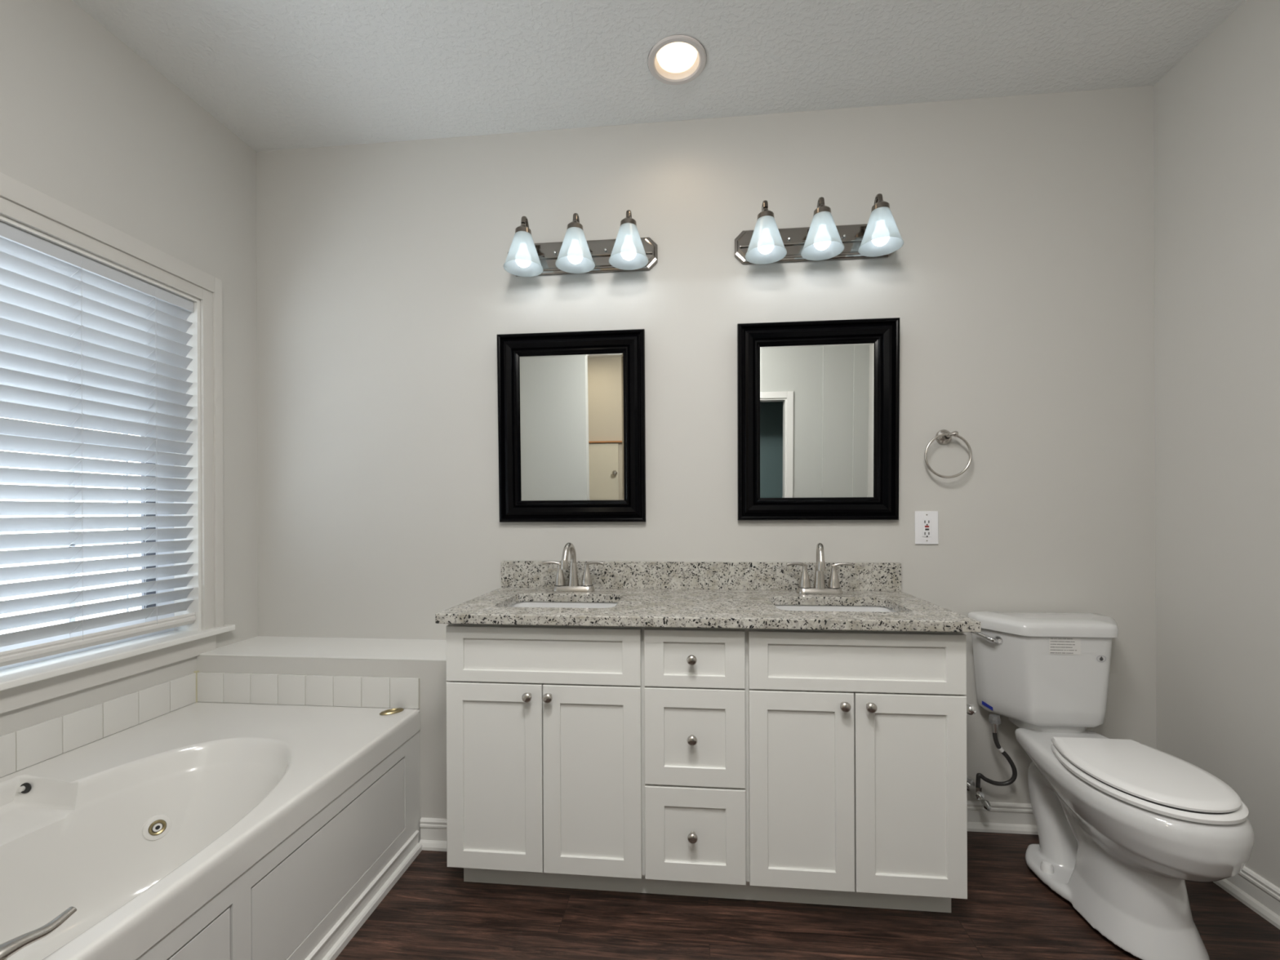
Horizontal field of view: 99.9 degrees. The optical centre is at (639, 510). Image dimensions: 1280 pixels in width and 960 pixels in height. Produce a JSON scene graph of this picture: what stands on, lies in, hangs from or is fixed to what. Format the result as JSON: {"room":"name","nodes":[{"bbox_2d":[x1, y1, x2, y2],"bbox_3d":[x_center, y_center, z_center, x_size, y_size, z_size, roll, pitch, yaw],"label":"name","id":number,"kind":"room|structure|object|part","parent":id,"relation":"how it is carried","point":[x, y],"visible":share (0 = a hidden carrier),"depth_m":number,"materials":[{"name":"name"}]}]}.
{"room":"bathroom","nodes":[
{"label":"bathroom","id":0,"kind":"room"},
{"bbox_2d":[0,0,257,736],"bbox_3d":[-1.910,-0.213,0.232,0.150,2.836,4.170,0,0,6],"label":"wall","id":1,"kind":"structure","parent":0,"point":[87,124],"depth_m":1.83,"materials":[{"name":"grey paint"}]},
{"bbox_2d":[0,672,195,777],"bbox_3d":[-1.760,0.658,0.928,0.008,0.109,2.180,0,0,6],"label":"tile backsplash","id":2,"kind":"structure","parent":1,"relation":"attached to","point":[24,748],"depth_m":1.65,"materials":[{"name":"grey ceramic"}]},
{"bbox_2d":[0,172,235,713],"bbox_3d":[-1.766,-0.179,1.433,0.185,1.443,1.428,0,0,6],"label":"window","id":3,"kind":"structure","parent":1,"relation":"in","point":[25,683],"depth_m":1.91,"materials":[{"name":"grey paint"}]},
{"bbox_3d":[-1.833,-0.166,1.437,0.050,1.236,1.199,0,0,6],"label":"frame","id":4,"kind":"part","parent":3,"relation":"part of","materials":[{"name":"white plastic"}]},
{"bbox_2d":[0,221,195,666],"bbox_3d":[-1.754,-0.177,1.431,0.053,1.211,1.194,0,0,6],"label":"window blind","id":5,"kind":"object","parent":3,"relation":"attached to","point":[86,343],"visible":1,"depth_m":1.68,"materials":[{"name":"grey plastic"}]},
{"bbox_3d":[-1.732,-0.181,1.652,0.045,1.170,0.011,0,0,-4],"label":"ladder cord","id":6,"kind":"part","parent":5,"relation":"part of","materials":[{"name":"white fabric"}]},
{"bbox_3d":[-1.746,0.406,1.429,0.041,0.045,1.193,0,0,6],"label":"rail","id":7,"kind":"part","parent":5,"relation":"part of","materials":[{"name":"white plastic"}]},
{"bbox_3d":[-1.709,-0.181,1.881,0.045,1.170,0.011,0,0,-4],"label":"ladder cord","id":8,"kind":"part","parent":5,"relation":"part of","materials":[{"name":"white fabric"}]},
{"bbox_2d":[193,670,199,702],"bbox_3d":[-1.654,0.656,2.007,0.010,0.115,0.011,0,0,6],"label":"trim","id":9,"kind":"structure","parent":1,"relation":"attached to","point":[197,671],"depth_m":2.00,"materials":[{"name":"beige"}]},
{"bbox_2d":[197,671,419,708],"bbox_3d":[-1.220,0.656,1.967,0.865,0.109,0.008,0,0,6],"label":"tile backsplash","id":10,"kind":"structure","parent":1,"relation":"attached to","point":[221,687],"depth_m":1.96,"materials":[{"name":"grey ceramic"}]},
{"bbox_2d":[71,0,1245,151],"bbox_3d":[-0.081,-1.619,0.115,3.767,0.160,4.290,0,0,6],"label":"ceiling","id":11,"kind":"structure","parent":0,"point":[277,74],"depth_m":1.81,"materials":[{"name":"white paint"}]},
{"bbox_2d":[647,35,706,84],"bbox_3d":[0.127,-1.551,1.843,0.202,0.038,0.202,0,0,6],"label":"recessed light","id":12,"kind":"object","parent":11,"relation":"in","point":[674,60],"visible":0.98,"depth_m":1.84,"materials":[{"name":"grey"}]},
{"bbox_2d":[256,85,1156,803],"bbox_3d":[0.126,-0.222,2.190,3.767,2.836,0.120,0,0,6],"label":"wall","id":13,"kind":"structure","parent":0,"point":[1020,286],"depth_m":2.11,"materials":[{"name":"grey paint"}]},
{"bbox_2d":[196,655,448,818],"bbox_3d":[-1.101,0.870,2.104,1.090,0.663,0.288,0,0,6],"label":"wall ledge","id":14,"kind":"object","parent":13,"relation":"attached to","point":[432,674],"visible":0.14,"depth_m":1.93,"materials":[{"name":"grey paint"}]},
{"bbox_2d":[419,817,447,851],"bbox_3d":[-0.671,1.149,1.905,0.227,0.100,0.026,0,0,6],"label":"baseboard","id":15,"kind":"structure","parent":14,"relation":"attached to","point":[433,830],"depth_m":1.91,"materials":[{"name":"white paint"}]},
{"bbox_2d":[199,635,446,661],"bbox_3d":[-1.103,0.536,2.104,1.090,0.004,0.289,0,0,6],"label":"ledge","id":16,"kind":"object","parent":13,"relation":"attached to","point":[260,646],"depth_m":2.08,"materials":[{"name":"white paint"}]},
{"bbox_2d":[496,328,646,522],"bbox_3d":[-0.275,-0.331,2.143,0.594,0.753,0.030,0,2,6],"label":"wall mirror","id":17,"kind":"object","parent":13,"relation":"attached to","point":[571,405],"visible":1,"depth_m":2.15,"materials":[{"name":"black paint"}]},
{"bbox_3d":[-0.274,-0.331,2.151,0.432,0.591,0.003,0,1,6],"label":"glass","id":18,"kind":"part","parent":17,"relation":"part of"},
{"bbox_2d":[503,209,657,276],"bbox_3d":[-0.243,-1.029,2.062,0.608,0.208,0.204,0,0,6],"label":"vanity light","id":19,"kind":"object","parent":13,"relation":"attached to","point":[629,251],"visible":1,"depth_m":2.06,"materials":[{"name":"white glass"}]},
{"bbox_3d":[-0.445,-0.989,2.054,0.149,0.131,0.149,0,0,6],"label":"lamp shade","id":20,"kind":"part","parent":19,"relation":"part of","materials":[{"name":"white glass"}]},
{"bbox_3d":[-0.445,-0.972,2.054,0.060,0.085,0.060,0,0,6],"label":"bulb","id":21,"kind":"part","parent":19,"relation":"part of","materials":[{"name":"white glass"}]},
{"bbox_3d":[-0.441,-1.082,2.107,0.018,0.100,0.117,0,0,6],"label":"arm","id":22,"kind":"part","parent":19,"relation":"part of","materials":[{"name":"silver metal"}]},
{"bbox_3d":[-0.245,-0.994,2.035,0.149,0.131,0.149,0,0,6],"label":"lamp shade","id":23,"kind":"part","parent":19,"relation":"part of","materials":[{"name":"white glass"}]},
{"bbox_3d":[-0.245,-0.977,2.035,0.060,0.085,0.060,0,0,6],"label":"bulb","id":24,"kind":"part","parent":19,"relation":"part of","materials":[{"name":"white glass"}]},
{"bbox_3d":[-0.240,-1.083,2.088,0.018,0.100,0.117,0,0,6],"label":"arm","id":25,"kind":"part","parent":19,"relation":"part of","materials":[{"name":"silver metal"}]},
{"bbox_3d":[-0.234,-1.016,2.150,0.608,0.126,0.027,0,0,6],"label":"plate","id":26,"kind":"part","parent":19,"relation":"part of","materials":[{"name":"silver metal"}]},
{"bbox_3d":[-0.043,-0.982,2.015,0.060,0.085,0.060,0,0,6],"label":"bulb","id":27,"kind":"part","parent":19,"relation":"part of","materials":[{"name":"white glass"}]},
{"bbox_3d":[-0.043,-0.999,2.015,0.149,0.131,0.149,0,0,6],"label":"lamp shade","id":28,"kind":"part","parent":19,"relation":"part of","materials":[{"name":"white glass"}]},
{"bbox_3d":[-0.038,-1.084,2.068,0.018,0.100,0.117,0,0,6],"label":"arm","id":29,"kind":"part","parent":19,"relation":"part of","materials":[{"name":"silver metal"}]},
{"bbox_2d":[501,560,901,591],"bbox_3d":[0.212,0.254,2.111,1.554,0.105,0.019,0,0,6],"label":"backsplash","id":30,"kind":"structure","parent":13,"relation":"attached to","point":[865,576],"depth_m":2.10,"materials":[{"name":"stone"}]},
{"bbox_2d":[737,317,899,519],"bbox_3d":[0.675,-0.341,2.051,0.598,0.755,0.030,0,2,6],"label":"wall mirror","id":31,"kind":"object","parent":13,"relation":"attached to","point":[818,402],"visible":1,"depth_m":2.05,"materials":[{"name":"black paint"}]},
{"bbox_3d":[0.675,-0.341,2.059,0.436,0.593,0.003,0,1,6],"label":"glass","id":32,"kind":"part","parent":31,"relation":"part of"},
{"bbox_2d":[734,193,903,264],"bbox_3d":[0.662,-1.039,1.974,0.608,0.208,0.204,0,0,6],"label":"vanity light","id":33,"kind":"object","parent":13,"relation":"attached to","point":[824,240],"visible":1,"depth_m":1.96,"materials":[{"name":"white glass"}]},
{"bbox_3d":[0.464,-1.092,2.019,0.018,0.100,0.117,0,0,6],"label":"arm","id":34,"kind":"part","parent":33,"relation":"part of","materials":[{"name":"silver metal"}]},
{"bbox_3d":[0.460,-0.982,1.966,0.060,0.085,0.060,0,0,6],"label":"bulb","id":35,"kind":"part","parent":33,"relation":"part of","materials":[{"name":"white glass"}]},
{"bbox_3d":[0.460,-0.999,1.966,0.149,0.131,0.149,0,0,6],"label":"lamp shade","id":36,"kind":"part","parent":33,"relation":"part of","materials":[{"name":"white glass"}]},
{"bbox_3d":[0.671,-1.026,2.062,0.608,0.126,0.027,0,0,6],"label":"plate","id":37,"kind":"part","parent":33,"relation":"part of","materials":[{"name":"silver metal"}]},
{"bbox_3d":[0.664,-1.093,2.000,0.018,0.100,0.117,0,0,6],"label":"arm","id":38,"kind":"part","parent":33,"relation":"part of","materials":[{"name":"silver metal"}]},
{"bbox_3d":[0.660,-1.004,1.947,0.149,0.131,0.149,0,0,6],"label":"lamp shade","id":39,"kind":"part","parent":33,"relation":"part of","materials":[{"name":"white glass"}]},
{"bbox_3d":[0.660,-0.987,1.947,0.060,0.085,0.060,0,0,6],"label":"bulb","id":40,"kind":"part","parent":33,"relation":"part of","materials":[{"name":"white glass"}]},
{"bbox_3d":[0.866,-1.093,1.980,0.018,0.100,0.117,0,0,6],"label":"arm","id":41,"kind":"part","parent":33,"relation":"part of","materials":[{"name":"silver metal"}]},
{"bbox_3d":[0.862,-1.009,1.927,0.149,0.131,0.149,0,0,6],"label":"lamp shade","id":42,"kind":"part","parent":33,"relation":"part of","materials":[{"name":"white glass"}]},
{"bbox_3d":[0.862,-0.992,1.927,0.060,0.085,0.060,0,0,6],"label":"bulb","id":43,"kind":"part","parent":33,"relation":"part of","materials":[{"name":"white glass"}]},
{"bbox_2d":[914,511,938,544],"bbox_3d":[1.082,0.065,2.032,0.084,0.125,0.009,0,0,6],"label":"wall outlet","id":44,"kind":"object","parent":13,"relation":"attached to","point":[926,522],"visible":1,"depth_m":2.03,"materials":[{"name":"white plastic"}]},
{"bbox_2d":[922,518,931,537],"bbox_3d":[1.082,0.065,2.030,0.034,0.068,0.003,0,0,6],"label":"receptacle","id":45,"kind":"object","parent":44,"relation":"attached to","point":[926,522],"depth_m":2.03,"materials":[{"name":"grey plastic"}]},
{"bbox_2d":[924,429,972,478],"bbox_3d":[1.140,-0.212,2.003,0.168,0.186,0.055,0,0,6],"label":"towel ring","id":46,"kind":"object","parent":13,"relation":"attached to","point":[943,437],"visible":1,"depth_m":1.99,"materials":[{"name":"silver metal"}]},
{"bbox_2d":[966,776,991,810],"bbox_3d":[1.224,1.026,1.951,0.056,0.056,0.144,0,0,6],"label":"shutoff valve","id":47,"kind":"object","parent":13,"relation":"attached to","point":[976,792],"visible":0.94,"depth_m":1.94,"materials":[{"name":"silver metal"}]},
{"bbox_3d":[1.221,1.037,1.908,0.026,0.034,0.058,0,0,6],"label":"valve handle","id":48,"kind":"part","parent":47,"relation":"part of","materials":[{"name":"silver metal"}]},
{"bbox_2d":[975,713,1017,787],"bbox_3d":[1.271,0.868,1.912,0.128,0.282,0.053,0,0,18],"label":"supply hose","id":49,"kind":"object","parent":47,"relation":"attached to","point":[994,719],"visible":1,"depth_m":1.91,"materials":[{"name":"grey rubber"}]},
{"bbox_2d":[967,800,1038,835],"bbox_3d":[1.404,1.140,1.993,0.917,0.100,0.026,0,0,6],"label":"baseboard","id":50,"kind":"structure","parent":13,"relation":"attached to","point":[1002,817],"depth_m":2.00,"materials":[{"name":"white paint"}]},
{"bbox_2d":[334,831,1279,959],"bbox_3d":[-0.068,1.247,0.115,3.767,0.100,4.290,0,0,6],"label":"floor","id":51,"kind":"structure","parent":0,"point":[1008,913],"depth_m":1.55,"materials":[{"name":"brown wood"}]},
{"bbox_2d":[0,702,420,959],"bbox_3d":[-1.304,0.924,1.074,0.884,0.555,1.802,0,0,6],"label":"bathtub","id":52,"kind":"object","parent":51,"relation":"on","point":[197,830],"depth_m":1.44,"materials":[{"name":"white plastic"}]},
{"bbox_3d":[-0.936,0.678,0.814,0.057,0.065,0.130,0,0,27],"label":"tub faucet handle","id":53,"kind":"part","parent":52,"relation":"part of","materials":[{"name":"silver metal"}]},
{"bbox_3d":[-0.912,0.960,0.784,0.022,0.240,0.713,0,0,6],"label":"access panel","id":54,"kind":"part","parent":52,"relation":"part of","materials":[{"name":"white paint"}]},
{"bbox_3d":[-1.304,0.994,1.073,0.863,0.416,1.801,0,0,6],"label":"apron frame","id":55,"kind":"part","parent":52,"relation":"part of","materials":[{"name":"white paint"}]},
{"bbox_3d":[-0.842,0.960,1.511,0.022,0.240,0.634,0,0,6],"label":"access panel","id":56,"kind":"part","parent":52,"relation":"part of","materials":[{"name":"white paint"}]},
{"bbox_2d":[305,830,422,959],"bbox_3d":[-0.866,1.165,1.018,0.020,0.070,1.776,0,0,6],"label":"baseboard","id":57,"kind":"structure","parent":51,"relation":"on","point":[335,941],"depth_m":1.59,"materials":[{"name":"white paint"}]},
{"bbox_2d":[445,623,967,912],"bbox_3d":[0.185,0.766,1.835,1.524,0.858,0.572,0,0,6],"label":"vanity cabinet","id":58,"kind":"object","parent":51,"relation":"on","point":[828,767],"visible":0.99,"depth_m":1.59,"materials":[{"name":"white paint"}]},
{"bbox_3d":[-0.445,0.812,1.651,0.301,0.568,0.020,0,0,6],"label":"door","id":59,"kind":"part","parent":58,"relation":"part of","materials":[{"name":"white paint"}]},
{"bbox_3d":[-0.337,0.559,1.614,0.030,0.030,0.032,0,0,6],"label":"knob","id":60,"kind":"part","parent":58,"relation":"part of","materials":[{"name":"silver metal"}]},
{"bbox_3d":[-0.297,0.439,1.636,0.602,0.168,0.020,0,0,6],"label":"false drawer","id":61,"kind":"part","parent":58,"relation":"part of","materials":[{"name":"white paint"}]},
{"bbox_3d":[-0.275,0.558,1.608,0.030,0.030,0.032,0,0,6],"label":"knob","id":62,"kind":"part","parent":58,"relation":"part of","materials":[{"name":"silver metal"}]},
{"bbox_3d":[-0.144,0.811,1.622,0.298,0.568,0.020,0,0,6],"label":"door","id":63,"kind":"part","parent":58,"relation":"part of","materials":[{"name":"white paint"}]},
{"bbox_3d":[0.151,0.434,1.567,0.030,0.030,0.032,0,0,6],"label":"knob","id":64,"kind":"part","parent":58,"relation":"part of","materials":[{"name":"silver metal"}]},
{"bbox_3d":[0.152,0.667,1.567,0.030,0.030,0.032,0,0,6],"label":"knob","id":65,"kind":"part","parent":58,"relation":"part of","materials":[{"name":"silver metal"}]},
{"bbox_3d":[0.153,0.950,1.567,0.030,0.030,0.032,0,0,6],"label":"knob","id":66,"kind":"part","parent":58,"relation":"part of","materials":[{"name":"silver metal"}]},
{"bbox_3d":[0.161,0.669,1.592,0.295,0.286,0.020,0,0,6],"label":"drawer","id":67,"kind":"part","parent":58,"relation":"part of","materials":[{"name":"white paint"}]},
{"bbox_3d":[0.160,0.437,1.592,0.295,0.168,0.020,0,0,6],"label":"drawer","id":68,"kind":"part","parent":58,"relation":"part of","materials":[{"name":"white paint"}]},
{"bbox_3d":[0.163,0.956,1.592,0.295,0.276,0.020,0,0,6],"label":"drawer","id":69,"kind":"part","parent":58,"relation":"part of","materials":[{"name":"white paint"}]},
{"bbox_2d":[435,560,981,632],"bbox_3d":[0.185,0.269,1.831,1.554,0.135,0.581,0,0,6],"label":"countertop","id":70,"kind":"structure","parent":58,"relation":"on","point":[670,594],"depth_m":1.89,"materials":[{"name":"grey stone"}]},
{"bbox_2d":[507,601,617,608],"bbox_3d":[-0.269,0.416,1.852,0.440,0.154,0.318,0,0,6],"label":"undermount sink","id":71,"kind":"object","parent":70,"relation":"in","point":[522,604],"visible":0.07,"depth_m":1.99,"materials":[{"name":"grey ceramic"}]},
{"bbox_2d":[542,542,604,591],"bbox_3d":[-0.256,0.214,2.060,0.194,0.188,0.155,0,0,-32],"label":"sink faucet","id":72,"kind":"object","parent":70,"relation":"on","point":[560,585],"visible":1,"depth_m":2.05,"materials":[{"name":"silver metal"}]},
{"bbox_3d":[-0.337,0.202,2.070,0.076,0.016,0.013,0,0,1],"label":"lever","id":73,"kind":"part","parent":72,"relation":"part of","materials":[{"name":"silver metal"}]},
{"bbox_3d":[-0.307,0.247,2.071,0.043,0.080,0.043,0,0,6],"label":"handle","id":74,"kind":"part","parent":72,"relation":"part of","materials":[{"name":"silver metal"}]},
{"bbox_3d":[-0.266,0.165,2.020,0.022,0.088,0.118,0,0,12],"label":"spout","id":75,"kind":"part","parent":72,"relation":"part of","materials":[{"name":"silver metal"}]},
{"bbox_3d":[-0.256,0.244,2.066,0.043,0.087,0.043,0,0,6],"label":"spout","id":76,"kind":"part","parent":72,"relation":"part of","materials":[{"name":"silver metal"}]},
{"bbox_3d":[-0.256,0.298,2.066,0.164,0.021,0.054,0,0,6],"label":"plate","id":77,"kind":"part","parent":72,"relation":"part of","materials":[{"name":"silver metal"}]},
{"bbox_3d":[-0.204,0.247,2.061,0.043,0.080,0.043,0,0,6],"label":"handle","id":78,"kind":"part","parent":72,"relation":"part of","materials":[{"name":"silver metal"}]},
{"bbox_3d":[-0.175,0.202,2.054,0.076,0.016,0.013,0,0,10],"label":"lever","id":79,"kind":"part","parent":72,"relation":"part of","materials":[{"name":"silver metal"}]},
{"bbox_2d":[786,542,853,594],"bbox_3d":[0.658,0.210,1.971,0.197,0.188,0.152,0,0,-31],"label":"sink faucet","id":80,"kind":"object","parent":70,"relation":"on","point":[833,587],"visible":1,"depth_m":1.96,"materials":[{"name":"silver metal"}]},
{"bbox_3d":[0.578,0.198,1.981,0.076,0.016,0.013,0,0,1],"label":"lever","id":81,"kind":"part","parent":80,"relation":"part of","materials":[{"name":"silver metal"}]},
{"bbox_3d":[0.607,0.243,1.983,0.043,0.080,0.043,0,0,6],"label":"handle","id":82,"kind":"part","parent":80,"relation":"part of","materials":[{"name":"silver metal"}]},
{"bbox_3d":[0.659,0.240,1.978,0.043,0.087,0.043,0,0,6],"label":"spout","id":83,"kind":"part","parent":80,"relation":"part of","materials":[{"name":"silver metal"}]},
{"bbox_3d":[0.659,0.294,1.978,0.164,0.021,0.054,0,0,6],"label":"plate","id":84,"kind":"part","parent":80,"relation":"part of","materials":[{"name":"silver metal"}]},
{"bbox_3d":[0.647,0.161,1.932,0.022,0.088,0.118,0,0,15],"label":"spout","id":85,"kind":"part","parent":80,"relation":"part of","materials":[{"name":"silver metal"}]},
{"bbox_3d":[0.711,0.243,1.973,0.043,0.080,0.043,0,0,6],"label":"handle","id":86,"kind":"part","parent":80,"relation":"part of","materials":[{"name":"silver metal"}]},
{"bbox_3d":[0.739,0.198,1.966,0.076,0.016,0.013,0,0,10],"label":"lever","id":87,"kind":"part","parent":80,"relation":"part of","materials":[{"name":"silver metal"}]},
{"bbox_2d":[774,604,897,612],"bbox_3d":[0.640,0.412,1.760,0.447,0.154,0.311,0,0,6],"label":"undermount sink","id":88,"kind":"object","parent":70,"relation":"in","point":[787,607],"visible":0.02,"depth_m":1.89,"materials":[{"name":"grey ceramic"}]},
{"bbox_3d":[0.467,0.808,1.563,0.296,0.568,0.020,0,0,6],"label":"door","id":89,"kind":"part","parent":58,"relation":"part of","materials":[{"name":"white paint"}]},
{"bbox_3d":[0.580,0.555,1.525,0.030,0.030,0.032,0,0,6],"label":"knob","id":90,"kind":"part","parent":58,"relation":"part of","materials":[{"name":"silver metal"}]},
{"bbox_3d":[0.618,0.435,1.548,0.602,0.168,0.020,0,0,6],"label":"false drawer","id":91,"kind":"part","parent":58,"relation":"part of","materials":[{"name":"white paint"}]},
{"bbox_3d":[0.651,0.554,1.518,0.030,0.030,0.032,0,0,6],"label":"knob","id":92,"kind":"part","parent":58,"relation":"part of","materials":[{"name":"silver metal"}]},
{"bbox_3d":[0.768,0.807,1.533,0.302,0.568,0.020,0,0,6],"label":"door","id":93,"kind":"part","parent":58,"relation":"part of","materials":[{"name":"white paint"}]},
{"bbox_2d":[966,703,976,715],"bbox_3d":[0.952,0.580,1.573,0.054,0.042,0.042,0,0,6],"label":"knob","id":94,"kind":"object","parent":58,"relation":"attached to","point":[971,708],"visible":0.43,"depth_m":1.56,"materials":[{"name":"silver metal"}]},
{"bbox_2d":[967,611,1254,959],"bbox_3d":[1.396,0.779,1.627,0.493,0.818,0.716,0,0,6],"label":"toilet","id":95,"kind":"object","parent":51,"relation":"on","point":[1122,825],"visible":1,"depth_m":1.54,"materials":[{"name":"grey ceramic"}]},
{"bbox_3d":[1.210,0.442,1.910,0.027,0.036,0.107,0,0,-27],"label":"lever arm","id":96,"kind":"part","parent":95,"relation":"part of","materials":[{"name":"silver metal"}]},
{"bbox_3d":[1.247,0.453,1.879,0.016,0.032,0.032,0,0,-29],"label":"flush lever","id":97,"kind":"part","parent":95,"relation":"part of","materials":[{"name":"silver metal"}]},
{"bbox_3d":[1.436,0.574,1.881,0.442,0.312,0.188,0,0,6],"label":"tank","id":98,"kind":"part","parent":95,"relation":"part of","materials":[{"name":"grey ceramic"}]},
{"bbox_3d":[1.435,0.396,1.879,0.462,0.051,0.208,0,0,6],"label":"tank lid","id":99,"kind":"part","parent":95,"relation":"part of","materials":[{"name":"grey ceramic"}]},
{"bbox_3d":[1.409,0.971,1.587,0.352,0.434,0.636,0,0,6],"label":"bowl","id":100,"kind":"part","parent":95,"relation":"part of","materials":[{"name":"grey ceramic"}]},
{"bbox_3d":[1.399,0.722,1.495,0.320,0.020,0.399,0,0,6],"label":"seat lid","id":101,"kind":"part","parent":95,"relation":"part of","materials":[{"name":"white plastic"}]},
{"bbox_3d":[1.398,0.744,1.484,0.336,0.018,0.404,0,0,6],"label":"seat","id":102,"kind":"part","parent":95,"relation":"part of","materials":[{"name":"white plastic"}]},
{"bbox_2d":[1153,0,1279,888],"bbox_3d":[1.735,-0.229,-0.121,0.120,2.836,4.170,0,0,6],"label":"wall","id":103,"kind":"structure","parent":0,"point":[1216,112],"depth_m":1.71,"materials":[{"name":"grey paint"}]},
{"bbox_2d":[1213,866,1279,929],"bbox_3d":[1.710,1.139,0.319,0.026,0.100,3.300,0,0,6],"label":"baseboard","id":104,"kind":"structure","parent":103,"relation":"attached to","point":[1250,888],"depth_m":1.60,"materials":[{"name":"white paint"}]}
]}

